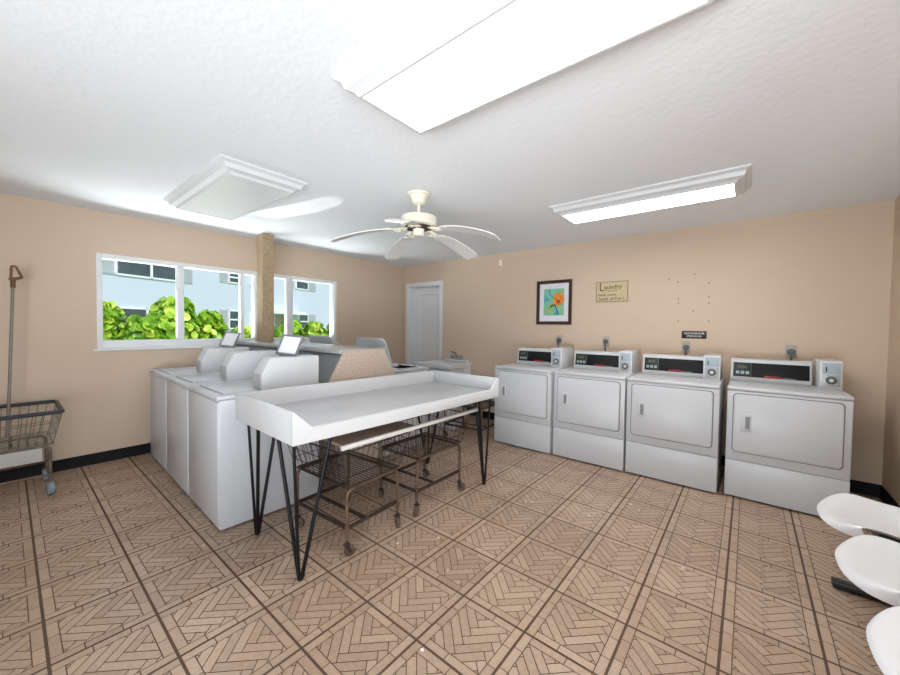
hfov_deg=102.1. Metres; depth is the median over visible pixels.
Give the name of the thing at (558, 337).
wall outlet
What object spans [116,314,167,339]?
shrub
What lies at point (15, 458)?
cart
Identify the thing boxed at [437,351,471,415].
utility sink
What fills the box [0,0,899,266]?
ceiling
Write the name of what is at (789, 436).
dryer
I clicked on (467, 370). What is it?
basin
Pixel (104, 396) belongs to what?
wall
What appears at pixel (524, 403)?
dryer
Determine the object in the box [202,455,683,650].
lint
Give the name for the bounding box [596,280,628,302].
plaque
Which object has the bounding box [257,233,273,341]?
column
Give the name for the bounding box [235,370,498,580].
folding table
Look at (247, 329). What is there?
shrub
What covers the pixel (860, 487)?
baseboard
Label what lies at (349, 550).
cart
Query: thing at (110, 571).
floor
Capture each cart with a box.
[0,265,64,493]
[287,432,409,555]
[378,409,469,515]
[443,398,494,441]
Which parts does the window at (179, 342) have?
sill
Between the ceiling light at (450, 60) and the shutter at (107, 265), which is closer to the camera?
the ceiling light at (450, 60)
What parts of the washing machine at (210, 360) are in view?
panel, lid, plate, coin slide plate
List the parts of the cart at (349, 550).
leg frame, basket rail, leg frame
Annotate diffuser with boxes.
[564,184,734,222]
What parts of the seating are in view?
shell seat, shell seat, shell seat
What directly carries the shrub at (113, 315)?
on the ground
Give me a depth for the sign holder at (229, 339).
3.65 m
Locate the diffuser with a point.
(711, 192)
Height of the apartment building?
7.200 m
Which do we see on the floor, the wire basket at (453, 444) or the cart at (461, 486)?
the cart at (461, 486)
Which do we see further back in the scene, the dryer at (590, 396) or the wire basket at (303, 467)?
the dryer at (590, 396)
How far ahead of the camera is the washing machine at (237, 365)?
2.99 m
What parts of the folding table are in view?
leg, panel, leg, panel, leg, panel, leg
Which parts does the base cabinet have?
door, door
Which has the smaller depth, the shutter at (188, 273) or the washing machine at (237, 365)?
the washing machine at (237, 365)
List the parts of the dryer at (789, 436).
door handle, control panel, panel, door, panel, plate, vault plate, coin plate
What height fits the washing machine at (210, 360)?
1.097 m
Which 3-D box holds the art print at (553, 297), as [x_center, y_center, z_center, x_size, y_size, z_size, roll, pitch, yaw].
[1.327,-0.453,4.647,0.274,0.340,0.022,2,2,39]
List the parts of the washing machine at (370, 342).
lid, plate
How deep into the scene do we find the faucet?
5.59 m
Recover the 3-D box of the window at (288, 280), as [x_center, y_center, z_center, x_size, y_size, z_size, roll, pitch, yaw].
[-2.029,-0.365,5.051,0.143,0.922,1.035,2,2,39]
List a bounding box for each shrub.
[103,301,125,339]
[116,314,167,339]
[146,296,204,338]
[189,309,229,338]
[231,325,250,337]
[274,327,281,337]
[278,320,305,336]
[303,321,327,336]
[326,322,329,336]
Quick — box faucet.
[449,351,462,359]
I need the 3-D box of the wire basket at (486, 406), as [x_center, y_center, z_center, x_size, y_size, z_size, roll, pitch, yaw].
[0.270,0.687,4.425,0.599,0.220,0.589,2,2,33]
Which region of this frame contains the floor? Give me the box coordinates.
[0,415,894,674]
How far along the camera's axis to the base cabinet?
4.77 m
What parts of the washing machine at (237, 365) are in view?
panel, lid, plate, coin slide plate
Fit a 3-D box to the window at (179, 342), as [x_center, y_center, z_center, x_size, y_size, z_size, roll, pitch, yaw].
[-2.886,-0.346,4.005,0.143,0.922,1.520,2,2,39]
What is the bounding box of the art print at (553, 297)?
[544,288,563,314]
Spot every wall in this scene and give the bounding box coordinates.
[0,192,402,467]
[402,199,894,484]
[882,195,899,505]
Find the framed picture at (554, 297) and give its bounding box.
[536,279,572,323]
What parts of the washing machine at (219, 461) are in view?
panel, plate, lid, coin slide plate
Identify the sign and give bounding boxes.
[682,331,706,338]
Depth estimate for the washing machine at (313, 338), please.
4.54 m
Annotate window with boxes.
[93,253,256,350]
[274,274,338,343]
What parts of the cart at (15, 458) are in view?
leg frame, cross rail, leg frame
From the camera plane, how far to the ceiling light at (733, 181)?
2.71 m
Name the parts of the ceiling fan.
blade, blade, blade, blade, blade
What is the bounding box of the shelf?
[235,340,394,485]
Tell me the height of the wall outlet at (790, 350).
0.126 m
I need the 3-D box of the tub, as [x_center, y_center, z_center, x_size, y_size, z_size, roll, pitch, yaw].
[-0.645,0.501,4.208,0.500,0.400,0.500,2,2,39]
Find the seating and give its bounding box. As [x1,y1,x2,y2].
[817,493,899,674]
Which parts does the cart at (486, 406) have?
leg frame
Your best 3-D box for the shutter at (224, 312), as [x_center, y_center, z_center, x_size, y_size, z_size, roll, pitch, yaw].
[-14.951,-1.196,24.042,0.075,1.300,0.600,1,2,18]
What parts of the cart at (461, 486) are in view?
leg frame, leg frame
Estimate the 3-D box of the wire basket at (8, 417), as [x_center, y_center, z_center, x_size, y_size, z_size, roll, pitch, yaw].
[-3.449,0.691,2.702,0.588,0.254,0.758,2,2,39]
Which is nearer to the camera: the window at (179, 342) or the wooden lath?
the wooden lath
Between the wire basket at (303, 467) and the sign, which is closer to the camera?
the wire basket at (303, 467)
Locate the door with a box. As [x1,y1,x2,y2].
[405,280,442,365]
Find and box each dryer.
[494,347,573,453]
[553,350,641,470]
[625,353,724,492]
[724,357,853,515]
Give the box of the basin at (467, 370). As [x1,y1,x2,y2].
[437,360,471,373]
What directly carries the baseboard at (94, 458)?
attached to the wall at (104, 396)
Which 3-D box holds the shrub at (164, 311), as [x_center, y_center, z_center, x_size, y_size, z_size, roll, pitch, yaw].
[-4.013,0.323,5.314,0.668,1.853,0.819,2,2,39]
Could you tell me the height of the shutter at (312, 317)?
1.300 m
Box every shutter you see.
[102,259,113,273]
[184,268,192,283]
[219,272,227,282]
[219,309,227,325]
[309,282,315,291]
[309,314,315,321]
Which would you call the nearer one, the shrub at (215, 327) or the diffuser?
the diffuser
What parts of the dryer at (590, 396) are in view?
door handle, panel, door, panel, control panel, plate, vault plate, coin plate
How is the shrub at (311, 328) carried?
on the ground
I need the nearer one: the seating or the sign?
the seating
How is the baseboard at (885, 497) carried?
attached to the wall at (890, 469)
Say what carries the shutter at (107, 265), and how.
hanging from the apartment building
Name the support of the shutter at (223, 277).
hanging from the apartment building
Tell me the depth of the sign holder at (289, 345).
2.74 m
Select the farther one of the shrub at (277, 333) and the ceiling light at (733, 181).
the shrub at (277, 333)
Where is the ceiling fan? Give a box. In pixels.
[331,190,499,259]
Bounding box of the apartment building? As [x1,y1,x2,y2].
[102,259,329,331]
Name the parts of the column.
trim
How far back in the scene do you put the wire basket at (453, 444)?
2.85 m
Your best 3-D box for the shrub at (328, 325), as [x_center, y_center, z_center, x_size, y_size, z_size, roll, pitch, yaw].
[-2.376,0.422,7.557,0.472,1.567,0.575,2,2,39]
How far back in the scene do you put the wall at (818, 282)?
3.58 m
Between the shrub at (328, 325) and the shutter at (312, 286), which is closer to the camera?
the shrub at (328, 325)
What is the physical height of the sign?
0.076 m
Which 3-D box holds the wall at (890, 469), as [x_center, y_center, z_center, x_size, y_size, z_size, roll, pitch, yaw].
[1.570,0.208,0.402,0.200,2.498,6.700,2,2,39]
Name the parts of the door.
panel moulding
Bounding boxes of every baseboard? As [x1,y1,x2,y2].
[0,443,150,482]
[464,407,880,496]
[879,485,899,507]
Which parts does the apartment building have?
pane, pane, pane, pane, door, pane, pane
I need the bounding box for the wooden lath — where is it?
[340,408,477,450]
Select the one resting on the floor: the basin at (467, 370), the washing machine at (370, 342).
the washing machine at (370, 342)
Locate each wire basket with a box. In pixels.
[0,404,61,452]
[287,432,409,488]
[379,409,469,458]
[463,398,494,408]
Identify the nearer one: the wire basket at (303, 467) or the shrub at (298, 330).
the wire basket at (303, 467)
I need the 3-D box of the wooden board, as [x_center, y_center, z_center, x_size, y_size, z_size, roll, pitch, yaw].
[-0.566,0.613,2.406,0.380,0.016,0.580,2,2,38]
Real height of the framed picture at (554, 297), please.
0.560 m
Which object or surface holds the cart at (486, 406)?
on the floor
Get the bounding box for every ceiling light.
[163,154,308,219]
[332,0,718,134]
[548,163,751,223]
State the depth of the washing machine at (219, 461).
2.50 m
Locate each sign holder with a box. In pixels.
[219,331,240,347]
[275,334,303,355]
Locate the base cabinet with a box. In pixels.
[417,360,466,429]
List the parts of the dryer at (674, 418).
door handle, panel, door, panel, control panel, plate, vault plate, coin plate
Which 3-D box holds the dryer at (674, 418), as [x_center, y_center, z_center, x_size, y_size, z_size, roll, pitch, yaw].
[2.108,0.704,3.402,0.687,1.107,0.732,2,2,39]
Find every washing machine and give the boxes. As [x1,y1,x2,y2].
[149,347,248,470]
[165,350,278,496]
[187,354,318,529]
[309,335,332,343]
[355,337,428,456]
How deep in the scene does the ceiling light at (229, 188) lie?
2.65 m
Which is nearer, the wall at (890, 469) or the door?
the wall at (890, 469)
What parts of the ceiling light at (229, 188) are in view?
flat panel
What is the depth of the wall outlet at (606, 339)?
4.21 m
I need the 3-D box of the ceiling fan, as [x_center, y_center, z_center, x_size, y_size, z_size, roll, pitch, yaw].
[-0.216,-0.926,2.899,1.285,0.418,1.255,2,2,39]
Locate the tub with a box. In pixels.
[393,363,415,368]
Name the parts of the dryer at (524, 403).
door handle, door, panel, panel, plate, control panel, vault plate, coin plate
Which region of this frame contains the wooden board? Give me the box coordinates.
[322,421,412,446]
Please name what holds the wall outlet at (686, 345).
attached to the wall at (818, 282)
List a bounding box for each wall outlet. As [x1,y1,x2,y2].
[556,335,562,346]
[602,336,609,350]
[681,341,690,354]
[785,345,796,359]

